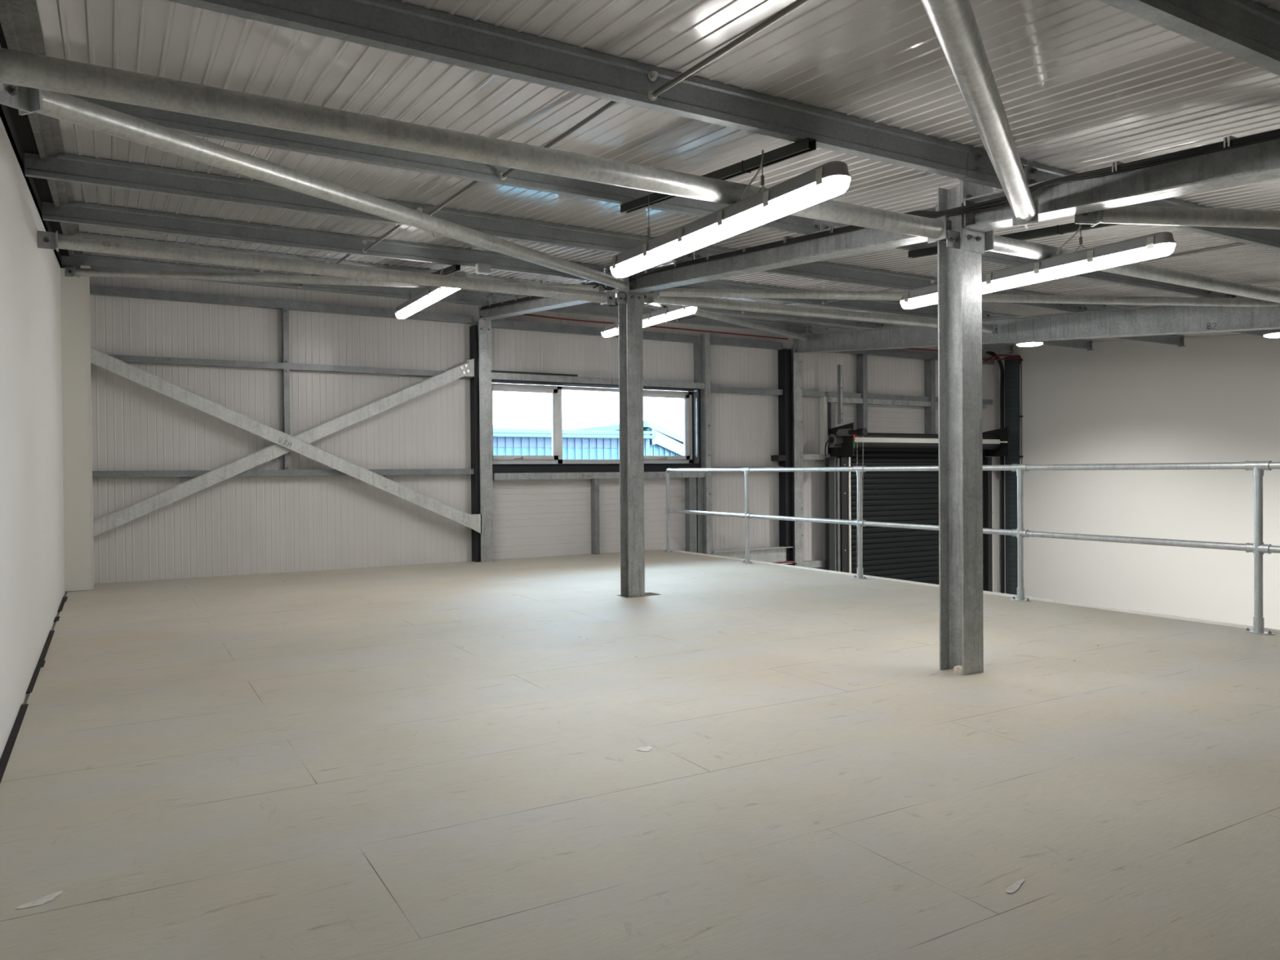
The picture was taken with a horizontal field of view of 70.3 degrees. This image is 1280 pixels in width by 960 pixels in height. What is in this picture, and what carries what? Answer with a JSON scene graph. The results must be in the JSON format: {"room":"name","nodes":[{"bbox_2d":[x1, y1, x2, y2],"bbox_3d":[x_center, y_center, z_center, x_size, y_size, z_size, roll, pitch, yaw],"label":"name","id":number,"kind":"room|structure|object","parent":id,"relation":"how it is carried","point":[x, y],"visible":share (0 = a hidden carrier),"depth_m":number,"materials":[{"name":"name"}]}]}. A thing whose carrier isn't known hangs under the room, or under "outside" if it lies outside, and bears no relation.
{"room":"warehouse mezzanine","nodes":[
{"label":"warehouse mezzanine","id":0,"kind":"room"},
{"bbox_2d":[0,106,66,758],"bbox_3d":[-1.955,1.102,2.500,0.120,6.379,15.480,-1,1,-30],"label":"wall","id":1,"kind":"structure","parent":0,"point":[32,535],"depth_m":4.79,"materials":[{"name":"paint"}]},
{"bbox_2d":[0,22,69,266],"bbox_3d":[-2.007,-1.486,2.399,0.410,1.441,15.380,-1,1,-30],"label":"gap","id":2,"kind":"structure","parent":1,"relation":"attached to","point":[20,126],"depth_m":4.72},
{"bbox_2d":[37,231,615,305],"bbox_3d":[-2.030,-1.557,6.854,4.196,0.117,0.109,-1,1,-30],"label":"tube","id":3,"kind":"object","parent":1,"relation":"attached to","point":[46,240],"visible":1,"depth_m":6.57,"materials":[{"name":"metal"}]},
{"bbox_2d":[0,44,951,243],"bbox_3d":[-0.187,-1.291,3.780,4.278,0.135,0.118,-1,1,-30],"label":"tube","id":4,"kind":"object","parent":1,"relation":"attached to","point":[17,68],"visible":0.94,"depth_m":3.31,"materials":[{"name":"metal"}]},
{"bbox_2d":[89,276,999,595],"bbox_3d":[0.289,0.922,12.767,14.303,6.499,0.203,-1,1,-30],"label":"wall","id":5,"kind":"structure","parent":0,"point":[241,525],"depth_m":10.64,"materials":[{"name":"metal"}]},
{"bbox_2d":[89,284,472,324],"bbox_3d":[-3.815,-1.943,10.175,4.011,0.086,0.112,-1,1,-30],"label":"ceiling beam","id":6,"kind":"structure","parent":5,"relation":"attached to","point":[97,290],"depth_m":9.94,"materials":[{"name":"metal"}]},
{"bbox_2d":[92,468,474,477],"bbox_3d":[-3.800,-0.082,10.193,4.011,0.068,0.112,-1,1,-30],"label":"wall rail","id":7,"kind":"object","parent":5,"relation":"attached to","point":[144,473],"visible":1,"depth_m":10.03,"materials":[{"name":"metal"}]},
{"bbox_2d":[281,308,289,363],"bbox_3d":[-3.935,-1.596,10.090,0.059,0.603,0.142,-1,1,-30],"label":"wall post","id":8,"kind":"object","parent":5,"relation":"attached to","point":[285,312],"visible":0.98,"depth_m":10.06,"materials":[{"name":"metal"}]},
{"bbox_2d":[282,368,290,469],"bbox_3d":[-3.927,-0.671,10.099,0.059,1.113,0.142,-1,1,-30],"label":"wall post","id":9,"kind":"object","parent":5,"relation":"attached to","point":[286,372],"visible":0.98,"depth_m":10.06,"materials":[{"name":"metal"}]},
{"bbox_2d":[107,354,472,378],"bbox_3d":[-3.809,-1.263,10.181,4.011,0.066,0.112,-1,1,-30],"label":"wall rail","id":10,"kind":"object","parent":5,"relation":"attached to","point":[126,358],"visible":0.72,"depth_m":9.99,"materials":[{"name":"metal"}]},
{"bbox_2d":[93,357,479,537],"bbox_3d":[-3.731,-0.466,10.125,4.072,2.026,0.053,-1,1,-30],"label":"brace","id":11,"kind":"object","parent":10,"relation":"attached to","point":[134,511],"visible":0.98,"depth_m":9.92,"materials":[{"name":"metal"}]},
{"bbox_2d":[469,324,479,562],"bbox_3d":[-2.037,-0.444,11.191,0.044,2.899,0.161,-1,1,-30],"label":"strip","id":12,"kind":"object","parent":5,"relation":"attached to","point":[473,329],"visible":1,"depth_m":11.13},
{"bbox_2d":[490,319,697,343],"bbox_3d":[-0.560,-1.967,12.073,3.109,0.098,0.112,-1,1,-30],"label":"wall rail","id":13,"kind":"object","parent":5,"relation":"attached to","point":[495,323],"visible":0.72,"depth_m":11.82,"materials":[{"name":"metal"}]},
{"bbox_2d":[491,372,705,479],"bbox_3d":[-0.555,-0.686,12.190,3.240,1.334,0.324,-1,1,-30],"label":"window","id":14,"kind":"structure","parent":5,"relation":"in","point":[554,463],"depth_m":11.96,"materials":[{"name":"white plastic"}]},
{"bbox_2d":[502,387,545,391],"bbox_3d":[-1.493,-1.167,11.673,0.600,0.022,0.012,-1,1,-30],"label":"vent","id":15,"kind":"object","parent":14,"relation":"attached to","point":[503,388],"depth_m":11.67,"materials":[{"name":"white plastic"}]},
{"bbox_2d":[491,370,577,376],"bbox_3d":[-1.371,-1.357,11.617,1.234,0.028,0.085,-1,1,-30],"label":"bar","id":16,"kind":"object","parent":14,"relation":"on","point":[498,371],"visible":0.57,"depth_m":11.58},
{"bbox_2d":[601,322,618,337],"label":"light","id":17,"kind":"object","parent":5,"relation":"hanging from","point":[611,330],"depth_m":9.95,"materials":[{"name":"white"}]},
{"bbox_2d":[710,336,782,350],"bbox_3d":[1.530,-1.999,13.291,1.327,0.103,0.112,-1,1,-30],"label":"wall rail","id":18,"kind":"object","parent":5,"relation":"attached to","point":[714,340],"visible":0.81,"depth_m":13.25,"materials":[{"name":"metal"}]},
{"bbox_2d":[710,386,782,395],"bbox_3d":[1.535,-1.304,13.298,1.327,0.083,0.112,-1,1,-30],"label":"wall rail","id":19,"kind":"object","parent":5,"relation":"attached to","point":[713,388],"visible":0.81,"depth_m":13.24,"materials":[{"name":"metal"}]},
{"bbox_2d":[777,349,791,564],"bbox_3d":[2.191,1.097,13.664,0.113,6.100,0.161,-1,1,-30],"label":"strip","id":20,"kind":"object","parent":5,"relation":"attached to","point":[784,355],"visible":0.57,"depth_m":13.59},
{"bbox_2d":[803,559,826,568],"bbox_3d":[2.635,1.291,13.952,0.605,0.103,0.112,-1,1,-30],"label":"wall rail","id":21,"kind":"object","parent":5,"relation":"attached to","point":[822,562],"visible":0.66,"depth_m":13.92,"materials":[{"name":"metal"}]},
{"bbox_2d":[802,453,830,459],"bbox_3d":[2.636,-0.352,13.945,0.640,0.088,0.112,-1,1,-30],"label":"wall rail","id":22,"kind":"object","parent":5,"relation":"attached to","point":[805,456],"visible":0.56,"depth_m":13.90,"materials":[{"name":"metal"}]},
{"bbox_2d":[818,396,827,453],"bbox_3d":[2.838,-0.845,14.057,0.063,0.885,0.118,-1,1,-30],"label":"wall post","id":23,"kind":"object","parent":5,"relation":"attached to","point":[823,400],"visible":0.85,"depth_m":14.02,"materials":[{"name":"grey metal"}]},
{"bbox_2d":[827,402,835,453],"bbox_3d":[2.967,-0.783,14.132,0.083,0.838,0.118,-1,1,-30],"label":"wall post","id":24,"kind":"object","parent":5,"relation":"attached to","point":[831,406],"visible":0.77,"depth_m":14.09,"materials":[{"name":"metal"}]},
{"bbox_2d":[856,354,867,430],"bbox_3d":[3.527,-1.342,14.439,0.088,1.300,0.148,-1,1,-30],"label":"wall post","id":25,"kind":"object","parent":5,"relation":"attached to","point":[861,359],"visible":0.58,"depth_m":14.39,"materials":[{"name":"metal"}]},
{"bbox_2d":[824,422,938,466],"label":"roller shutter","id":26,"kind":"object","parent":5,"relation":"attached to","point":[862,447],"depth_m":14.25,"materials":[{"name":"metal"}]},
{"bbox_2d":[802,390,992,404],"bbox_3d":[4.259,-1.341,14.886,4.415,0.081,0.112,-1,1,-30],"label":"wall rail","id":27,"kind":"object","parent":5,"relation":"attached to","point":[805,393],"visible":0.59,"depth_m":14.53,"materials":[{"name":"metal"}]},
{"bbox_2d":[826,396,986,408],"bbox_3d":[4.428,-1.261,14.970,3.640,0.077,0.138,-1,1,-30],"label":"wall rail","id":28,"kind":"object","parent":5,"relation":"attached to","point":[846,400],"visible":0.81,"depth_m":14.63,"materials":[{"name":"metal"}]},
{"bbox_2d":[826,349,994,364],"bbox_3d":[4.275,-2.047,14.892,4.465,0.083,0.112,-1,1,-30],"label":"wall rail","id":29,"kind":"object","parent":5,"relation":"attached to","point":[871,353],"visible":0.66,"depth_m":14.79,"materials":[{"name":"metal"}]},
{"bbox_2d":[924,359,935,433],"bbox_3d":[4.856,-1.360,15.214,0.095,1.300,0.148,-1,1,-30],"label":"wall post","id":30,"kind":"object","parent":5,"relation":"attached to","point":[929,365],"visible":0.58,"depth_m":15.16,"materials":[{"name":"metal"}]},
{"bbox_2d":[982,426,1008,465],"label":"roller shutter","id":31,"kind":"object","parent":5,"relation":"attached to","point":[995,442],"depth_m":15.50,"materials":[{"name":"metal"}]},
{"bbox_2d":[0,550,1279,959],"bbox_3d":[1.149,1.059,4.252,7.007,0.024,15.380,-1,1,-30],"label":"floor","id":32,"kind":"structure","parent":0,"point":[443,761],"depth_m":3.30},
{"bbox_2d":[15,890,62,909],"bbox_3d":[-1.545,1.088,2.349,0.042,0.002,0.114,0,1,31],"label":"flake","id":33,"kind":"object","parent":32,"relation":"on","point":[42,900],"visible":1,"depth_m":2.34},
{"bbox_2d":[60,265,93,591],"bbox_3d":[-5.502,-0.495,8.906,0.243,3.096,0.625,-1,1,-30],"label":"pillar","id":34,"kind":"structure","parent":32,"relation":"on","point":[74,291],"depth_m":8.64,"materials":[{"name":"paint"}]},
{"bbox_2d":[474,320,493,562],"bbox_3d":[-1.920,-0.467,11.189,0.170,2.984,0.190,-1,1,-30],"label":"steel column","id":35,"kind":"structure","parent":32,"relation":"on","point":[484,327],"depth_m":11.13,"materials":[{"name":"metal"}]},
{"bbox_2d":[90,346,481,533],"bbox_3d":[-3.704,-0.331,10.082,4.072,2.037,0.053,-1,1,-30],"label":"brace","id":36,"kind":"object","parent":35,"relation":"attached to","point":[99,358],"visible":0.99,"depth_m":9.91,"materials":[{"name":"metal"}]},
{"bbox_2d":[478,277,623,320],"bbox_3d":[-1.015,-1.883,9.595,0.152,0.447,3.534,-1,1,-30],"label":"steel beam","id":37,"kind":"structure","parent":35,"relation":"on","point":[542,304],"depth_m":9.97,"materials":[{"name":"metal"}]},
{"bbox_2d":[61,254,491,306],"bbox_3d":[-3.677,-2.134,9.820,4.353,0.150,0.092,-1,1,-30],"label":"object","id":38,"kind":"structure","parent":37,"relation":"on","point":[77,260],"depth_m":9.64,"materials":[{"name":"metal"}]},
{"bbox_2d":[57,232,541,283],"bbox_3d":[-2.940,-2.008,8.560,4.353,0.150,0.092,-1,1,-30],"label":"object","id":39,"kind":"structure","parent":37,"relation":"on","point":[80,234],"depth_m":8.35,"materials":[{"name":"metal"}]},
{"bbox_2d":[431,264,460,275],"bbox_3d":[-1.923,-1.864,8.336,0.048,0.169,1.525,-1,1,-30],"label":"channel","id":40,"kind":"object","parent":39,"relation":"attached to","point":[455,268],"visible":0.44,"depth_m":7.82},
{"bbox_2d":[41,201,604,281],"bbox_3d":[-2.222,-1.885,7.330,4.353,0.150,0.092,-1,1,-30],"label":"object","id":41,"kind":"structure","parent":37,"relation":"on","point":[81,213],"depth_m":6.99,"materials":[{"name":"metal"}]},
{"bbox_2d":[362,224,401,253],"bbox_3d":[-1.840,-1.854,6.665,0.038,0.152,1.481,-1,1,-30],"label":"rod","id":42,"kind":"object","parent":41,"relation":"attached to","point":[364,242],"visible":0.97,"depth_m":6.90,"materials":[{"name":"metal"}]},
{"bbox_2d":[475,262,491,274],"bbox_3d":[-1.341,-1.808,7.777,0.120,0.080,0.064,-1,1,-30],"label":"junction box","id":43,"kind":"object","parent":41,"relation":"attached to","point":[482,268],"visible":1,"depth_m":7.75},
{"bbox_2d":[64,266,610,292],"bbox_3d":[-2.736,-1.796,8.189,4.954,0.310,0.085,0,1,1],"label":"tube","id":44,"kind":"object","parent":37,"relation":"attached to","point":[73,271],"visible":0.7,"depth_m":8.18,"materials":[{"name":"metal"}]},
{"bbox_2d":[395,267,467,319],"bbox_3d":[-1.909,-1.747,8.197,0.120,0.311,1.900,-1,1,-30],"label":"light","id":45,"kind":"object","parent":44,"relation":"hanging from","point":[432,295],"visible":0.65,"depth_m":8.18,"materials":[{"name":"white"}]},
{"bbox_2d":[395,286,459,319],"bbox_3d":[-1.908,-1.616,8.198,0.106,0.050,1.900,-1,1,-30],"label":"diffuser","id":46,"kind":"object","parent":45,"relation":"attached to","point":[434,295],"depth_m":8.22,"materials":[{"name":"white"}]},
{"bbox_2d":[484,313,787,339],"bbox_3d":[0.151,-2.041,12.295,4.805,0.144,0.127,-1,1,-30],"label":"cable","id":47,"kind":"object","parent":37,"relation":"attached to","point":[526,313],"visible":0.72,"depth_m":12.46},
{"bbox_2d":[644,302,807,341],"bbox_3d":[1.139,-1.881,10.778,0.085,0.390,5.628,0,1,27],"label":"tube","id":48,"kind":"object","parent":37,"relation":"attached to","point":[700,313],"visible":0.52,"depth_m":10.90,"materials":[{"name":"metal"}]},
{"bbox_2d":[591,478,599,554],"bbox_3d":[-0.593,0.483,12.064,0.071,1.001,0.115,-1,1,-30],"label":"wall post","id":49,"kind":"object","parent":32,"relation":"on","point":[595,530],"visible":1,"depth_m":12.02,"materials":[{"name":"metal"}]},
{"bbox_2d":[937,179,992,675],"bbox_3d":[1.739,-0.276,4.903,0.320,2.624,0.195,-1,1,-30],"label":"steel column","id":50,"kind":"structure","parent":32,"relation":"on","point":[959,258],"depth_m":4.89,"materials":[{"name":"metal"}]},
{"bbox_2d":[963,138,1279,231],"bbox_3d":[3.757,-1.066,1.429,0.152,0.804,7.885,-1,1,-30],"label":"steel beam","id":51,"kind":"structure","parent":50,"relation":"attached to","point":[1259,162],"depth_m":4.02,"materials":[{"name":"metal"}]},
{"bbox_2d":[165,0,1026,189],"bbox_3d":[0.038,-1.498,3.464,4.353,0.150,0.092,-1,1,-30],"label":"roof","id":52,"kind":"structure","parent":51,"relation":"on","point":[392,25],"depth_m":3.32,"materials":[{"name":"metal"}]},
{"bbox_2d":[648,0,809,101],"bbox_3d":[0.422,-1.466,2.794,0.038,0.152,1.491,-1,1,-30],"label":"rod","id":53,"kind":"object","parent":52,"relation":"attached to","point":[652,75],"visible":1,"depth_m":3.03,"materials":[{"name":"metal"}]},
{"bbox_2d":[481,128,1279,310],"bbox_3d":[1.651,-1.445,4.660,0.268,1.212,14.401,-1,1,-30],"label":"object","id":54,"kind":"structure","parent":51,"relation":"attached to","point":[1229,142],"depth_m":4.60,"materials":[{"name":"metal"}]},
{"bbox_2d":[920,0,1038,228],"bbox_3d":[0.765,-1.143,2.235,0.113,0.343,4.998,0,1,27],"label":"tube","id":55,"kind":"object","parent":51,"relation":"attached to","point":[953,23],"visible":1,"depth_m":2.67,"materials":[{"name":"metal"}]},
{"bbox_2d":[1074,204,1279,229],"bbox_3d":[4.907,-1.178,4.332,5.597,0.384,0.104,0,1,2],"label":"tube","id":56,"kind":"object","parent":51,"relation":"attached to","point":[1130,214],"visible":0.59,"depth_m":4.36,"materials":[{"name":"metal"}]},
{"bbox_2d":[1097,0,1279,75],"bbox_3d":[0.797,-1.368,2.165,4.353,0.150,0.092,-1,1,-30],"label":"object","id":57,"kind":"structure","parent":51,"relation":"on","point":[1248,31],"depth_m":2.71,"materials":[{"name":"metal"}]},
{"bbox_2d":[662,548,1279,633],"bbox_3d":[4.191,1.167,6.021,0.023,0.359,15.370,-1,1,-30],"label":"trim","id":58,"kind":"structure","parent":32,"relation":"attached to","point":[1206,621],"depth_m":7.46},
{"bbox_2d":[663,460,1279,635],"bbox_3d":[3.156,0.432,7.527,0.096,1.134,11.204,-1,1,-30],"label":"handrail","id":59,"kind":"object","parent":32,"relation":"on","point":[1258,548],"visible":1,"depth_m":7.50,"materials":[{"name":"metal"}]},
{"bbox_2d":[1005,878,1024,893],"bbox_3d":[0.987,1.067,2.389,0.024,0.002,0.111,0,1,39],"label":"flake","id":60,"kind":"object","parent":32,"relation":"on","point":[1012,888],"visible":1,"depth_m":2.38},
{"bbox_3d":[1.150,1.211,4.254,7.008,0.276,15.380,-1,1,-30],"label":"deck edge","id":61,"kind":"structure","parent":32,"relation":"attached to","visible":0},
{"bbox_2d":[617,291,644,597],"bbox_3d":[-0.098,-0.243,7.987,0.252,3.070,0.192,-1,1,-30],"label":"steel column","id":62,"kind":"structure","parent":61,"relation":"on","point":[630,304],"depth_m":7.97,"materials":[{"name":"metal"}]},
{"bbox_2d":[0,83,629,292],"bbox_3d":[-1.094,-1.477,5.409,0.106,0.441,5.320,0,1,22],"label":"tube","id":63,"kind":"object","parent":62,"relation":"attached to","point":[58,105],"visible":1,"depth_m":3.89,"materials":[{"name":"metal"}]},
{"bbox_2d":[626,204,937,293],"bbox_3d":[0.819,-1.569,6.457,0.152,0.439,3.438,-1,1,-30],"label":"steel beam","id":64,"kind":"structure","parent":62,"relation":"attached to","point":[864,240],"depth_m":6.19,"materials":[{"name":"metal"}]},
{"bbox_2d":[24,152,693,262],"bbox_3d":[-1.468,-1.756,6.040,4.353,0.150,0.092,-1,1,-30],"label":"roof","id":65,"kind":"structure","parent":64,"relation":"on","point":[66,167],"depth_m":5.54,"materials":[{"name":"metal"}]},
{"bbox_2d":[417,180,479,215],"bbox_3d":[-1.092,-1.726,5.386,0.038,0.149,1.456,-1,1,-30],"label":"rod","id":66,"kind":"object","parent":65,"relation":"attached to","point":[474,182],"visible":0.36,"depth_m":5.43,"materials":[{"name":"metal"}]},
{"bbox_2d":[0,93,820,234],"bbox_3d":[-0.726,-1.629,4.771,4.353,0.150,0.092,-1,1,-30],"label":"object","id":67,"kind":"structure","parent":64,"relation":"on","point":[188,124],"depth_m":4.52,"materials":[{"name":"metal"}]},
{"bbox_2d":[499,101,617,180],"bbox_3d":[-0.339,-1.597,4.097,0.038,0.153,1.501,-1,1,-30],"label":"rod","id":68,"kind":"object","parent":67,"relation":"attached to","point":[502,175],"visible":0.58,"depth_m":4.00,"materials":[{"name":"metal"}]},
{"bbox_2d":[620,137,816,213],"bbox_3d":[0.314,-1.481,4.508,0.048,0.176,1.615,-1,1,-30],"label":"channel","id":69,"kind":"object","parent":67,"relation":"attached to","point":[806,145],"visible":0.77,"depth_m":4.18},
{"bbox_2d":[609,150,850,277],"bbox_3d":[0.326,-1.319,4.293,0.120,0.387,1.850,-1,1,-30],"label":"light","id":70,"kind":"object","parent":69,"relation":"hanging from","point":[830,180],"visible":1,"depth_m":4.01,"materials":[{"name":"white"}]},
{"bbox_2d":[646,288,1279,308],"bbox_3d":[2.834,-1.581,7.878,5.552,0.245,0.085,0,1,1],"label":"tube","id":71,"kind":"object","parent":64,"relation":"attached to","point":[678,292],"visible":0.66,"depth_m":7.85,"materials":[{"name":"metal"}]},
{"bbox_2d":[642,292,997,334],"bbox_3d":[2.050,-1.676,9.233,4.748,0.154,0.109,-1,1,-30],"label":"tube","id":72,"kind":"object","parent":62,"relation":"attached to","point":[705,302],"visible":0.8,"depth_m":8.89,"materials":[{"name":"metal"}]},
{"bbox_2d":[35,0,1279,345],"bbox_3d":[4.140,-1.697,6.098,14.303,1.381,15.780,-1,1,-30],"label":"ceiling","id":73,"kind":"structure","parent":0,"point":[1083,86],"depth_m":3.77,"materials":[{"name":"metal"}]},
{"bbox_2d":[0,0,83,256],"bbox_3d":[-1.621,-1.498,2.248,0.110,1.257,14.730,-1,1,-30],"label":"ceiling beam","id":74,"kind":"structure","parent":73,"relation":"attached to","point":[20,22],"depth_m":3.47,"materials":[{"name":"metal"}]},
{"bbox_2d":[642,304,697,327],"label":"light","id":75,"kind":"object","parent":73,"relation":"hanging from","point":[664,314],"depth_m":8.96,"materials":[{"name":"white"}]},
{"bbox_2d":[837,364,843,423],"bbox_3d":[3.068,-1.313,13.921,0.086,0.900,0.047,0,1,14],"label":"strap","id":76,"kind":"object","parent":73,"relation":"hanging from","point":[840,367],"visible":1,"depth_m":13.92,"materials":[{"name":"metal"}]},
{"bbox_2d":[982,471,991,528],"label":"roller shutter","id":77,"kind":"object","parent":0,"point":[987,475],"depth_m":15.68,"materials":[{"name":"metal"}]},
{"bbox_2d":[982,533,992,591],"label":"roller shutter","id":78,"kind":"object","parent":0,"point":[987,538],"depth_m":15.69,"materials":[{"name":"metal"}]},
{"bbox_2d":[999,334,1279,629],"bbox_3d":[10.331,0.880,9.663,0.120,6.479,15.480,-1,1,-30],"label":"wall","id":79,"kind":"structure","parent":0,"point":[1214,398],"depth_m":13.84,"materials":[{"name":"paint"}]},
{"bbox_2d":[1004,355,1022,595],"bbox_3d":[6.568,0.959,15.943,0.053,6.260,0.330,-1,1,-30],"label":"steel column","id":80,"kind":"structure","parent":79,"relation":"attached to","point":[1012,415],"depth_m":15.95,"materials":[{"name":"metal"}]},
{"bbox_2d":[986,351,1004,593],"bbox_3d":[6.231,0.929,15.901,0.572,6.325,0.062,-1,1,-40],"label":"cable bundle","id":81,"kind":"object","parent":80,"relation":"attached to","point":[992,353],"visible":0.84,"depth_m":16.04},
{"bbox_3d":[4.252,4.256,6.049,14.703,0.100,15.930,-1,1,-30],"label":"ground","id":82,"kind":"structure","parent":0,"visible":0},
{"bbox_2d":[684,477,697,552],"bbox_3d":[0.732,2.066,12.847,0.119,4.203,0.112,-1,1,-30],"label":"wall post","id":83,"kind":"object","parent":82,"relation":"on","point":[691,522],"visible":0.19,"depth_m":12.79,"materials":[{"name":"metal"}]},
{"bbox_2d":[693,336,704,553],"bbox_3d":[0.849,1.065,12.930,0.105,6.200,0.078,-1,1,-30],"label":"wall post","id":84,"kind":"object","parent":82,"relation":"on","point":[698,347],"visible":0.27,"depth_m":12.88,"materials":[{"name":"metal"}]},
{"bbox_2d":[699,333,711,555],"bbox_3d":[0.950,1.044,12.951,0.085,6.240,0.142,-1,1,-30],"label":"wall post","id":85,"kind":"object","parent":82,"relation":"on","point":[706,336],"visible":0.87,"depth_m":12.88,"materials":[{"name":"metal"}]},
{"bbox_2d":[785,347,803,566],"bbox_3d":[2.334,1.079,13.694,0.160,6.134,0.202,-1,1,-30],"label":"steel column","id":86,"kind":"structure","parent":82,"relation":"on","point":[796,358],"depth_m":13.60,"materials":[{"name":"metal"}]},
{"bbox_2d":[711,546,795,564],"bbox_3d":[1.657,1.131,13.260,1.439,0.250,0.130,-1,1,-30],"label":"steel beam","id":87,"kind":"structure","parent":86,"relation":"attached to","point":[772,554],"depth_m":13.35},
{"bbox_2d":[793,297,1279,353],"bbox_3d":[6.177,-1.378,7.044,0.160,1.521,15.161,-1,1,-30],"label":"steel beam","id":88,"kind":"structure","parent":86,"relation":"attached to","point":[1156,320],"depth_m":9.61,"materials":[{"name":"metal"}]},
{"bbox_2d":[491,293,808,333],"bbox_3d":[0.334,-2.190,12.159,4.910,0.150,0.092,-1,1,-30],"label":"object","id":89,"kind":"structure","parent":88,"relation":"on","point":[586,308],"depth_m":12.25,"materials":[{"name":"metal"}]},
{"bbox_2d":[541,281,879,328],"bbox_3d":[1.071,-2.064,10.899,4.910,0.150,0.092,-1,1,-30],"label":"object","id":90,"kind":"structure","parent":88,"relation":"on","point":[828,321],"depth_m":11.38,"materials":[{"name":"metal"}]},
{"bbox_2d":[604,266,937,319],"bbox_3d":[1.790,-1.941,9.669,4.910,0.150,0.092,-1,1,-30],"label":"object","id":91,"kind":"structure","parent":88,"relation":"on","point":[893,307],"depth_m":9.86,"materials":[{"name":"metal"}]},
{"bbox_2d":[694,245,1082,312],"bbox_3d":[2.544,-1.812,8.379,4.910,0.150,0.092,-1,1,-30],"label":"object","id":92,"kind":"structure","parent":88,"relation":"on","point":[821,270],"depth_m":8.05,"materials":[{"name":"metal"}]},
{"bbox_2d":[807,324,1015,353],"bbox_3d":[4.466,-2.245,14.569,4.634,0.157,0.099,-1,1,-30],"label":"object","id":93,"kind":"structure","parent":88,"relation":"on","point":[1002,347],"depth_m":15.33,"materials":[{"name":"metal"}]},
{"bbox_2d":[880,323,1094,350],"bbox_3d":[5.203,-2.119,13.309,4.634,0.157,0.099,-1,1,-30],"label":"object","id":94,"kind":"structure","parent":88,"relation":"on","point":[1078,344],"depth_m":14.16,"materials":[{"name":"metal"}]},
{"bbox_2d":[821,220,1231,297],"bbox_3d":[3.285,-1.685,7.110,4.910,0.150,0.092,-1,1,-30],"label":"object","id":95,"kind":"structure","parent":88,"relation":"on","point":[989,257],"depth_m":7.39,"materials":[{"name":"metal"}]},
{"bbox_2d":[908,222,1121,257],"bbox_3d":[2.301,-1.508,5.667,0.048,0.176,1.615,-1,1,-30],"label":"channel","id":96,"kind":"object","parent":95,"relation":"attached to","point":[1071,227],"visible":0.56,"depth_m":5.46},
{"bbox_2d":[900,223,1175,309],"bbox_3d":[2.259,-1.351,5.426,0.120,0.377,1.840,-1,1,-30],"label":"light","id":97,"kind":"object","parent":96,"relation":"hanging from","point":[1161,244],"visible":0.79,"depth_m":5.10,"materials":[{"name":"white"}]},
{"bbox_2d":[1136,242,1245,262],"bbox_3d":[3.833,-1.655,6.530,0.038,0.153,1.501,-1,1,-30],"label":"rod","id":98,"kind":"object","parent":95,"relation":"attached to","point":[1237,243],"visible":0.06,"depth_m":6.37,"materials":[{"name":"metal"}]},
{"bbox_2d":[982,311,1184,346],"bbox_3d":[5.922,-1.996,12.079,4.634,0.157,0.099,-1,1,-30],"label":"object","id":99,"kind":"structure","parent":88,"relation":"on","point":[1175,340],"depth_m":12.81,"materials":[{"name":"metal"}]},
{"bbox_2d":[981,230,1279,302],"bbox_3d":[3.859,-1.325,6.139,4.748,0.129,0.104,-1,1,-30],"label":"tube","id":100,"kind":"object","parent":88,"relation":"attached to","point":[993,242],"visible":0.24,"depth_m":5.74,"materials":[{"name":"metal"}]},
{"bbox_2d":[1025,160,1279,251],"bbox_3d":[4.049,-1.554,5.802,4.910,0.150,0.092,-1,1,-30],"label":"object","id":101,"kind":"structure","parent":88,"relation":"on","point":[1269,238],"depth_m":5.38,"materials":[{"name":"metal"}]},
{"bbox_2d":[1082,303,1279,338],"bbox_3d":[6.676,-1.866,10.789,4.634,0.157,0.099,-1,1,-30],"label":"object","id":102,"kind":"structure","parent":88,"relation":"on","point":[1086,307],"depth_m":9.93,"materials":[{"name":"metal"}]},
{"bbox_2d":[825,471,857,519],"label":"door guide rail","id":103,"kind":"object","parent":82,"relation":"on","point":[841,487],"depth_m":14.00,"materials":[{"name":"metal"}]},
{"bbox_2d":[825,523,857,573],"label":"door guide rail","id":104,"kind":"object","parent":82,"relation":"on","point":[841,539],"depth_m":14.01,"materials":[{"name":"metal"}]},
{"bbox_2d":[862,471,938,524],"label":"roller shutter","id":105,"kind":"object","parent":82,"relation":"on","point":[911,497],"depth_m":14.68,"materials":[{"name":"metal"}]},
{"bbox_2d":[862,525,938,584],"label":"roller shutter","id":106,"kind":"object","parent":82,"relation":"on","point":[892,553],"depth_m":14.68,"materials":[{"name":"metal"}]},
{"label":"outside","id":107,"kind":"structure","parent":0,"visible":0},
{"bbox_3d":[-20.008,3.892,64.193,150.000,0.080,108.970,-1,1,-30],"label":"ground","id":108,"kind":"structure","parent":107,"visible":0},
{"bbox_2d":[493,424,656,459],"bbox_3d":[-9.391,0.873,35.884,15.900,6.300,12.550,-1,1,-30],"label":"building","id":109,"kind":"structure","parent":108,"relation":"on","point":[508,439],"depth_m":33.15,"materials":[{"name":"metal"}]},
{"bbox_2d":[568,420,683,455],"bbox_3d":[-0.607,0.786,39.877,9.900,6.250,9.500,-1,1,-30],"label":"building","id":110,"kind":"structure","parent":108,"relation":"on","point":[667,442],"depth_m":35.73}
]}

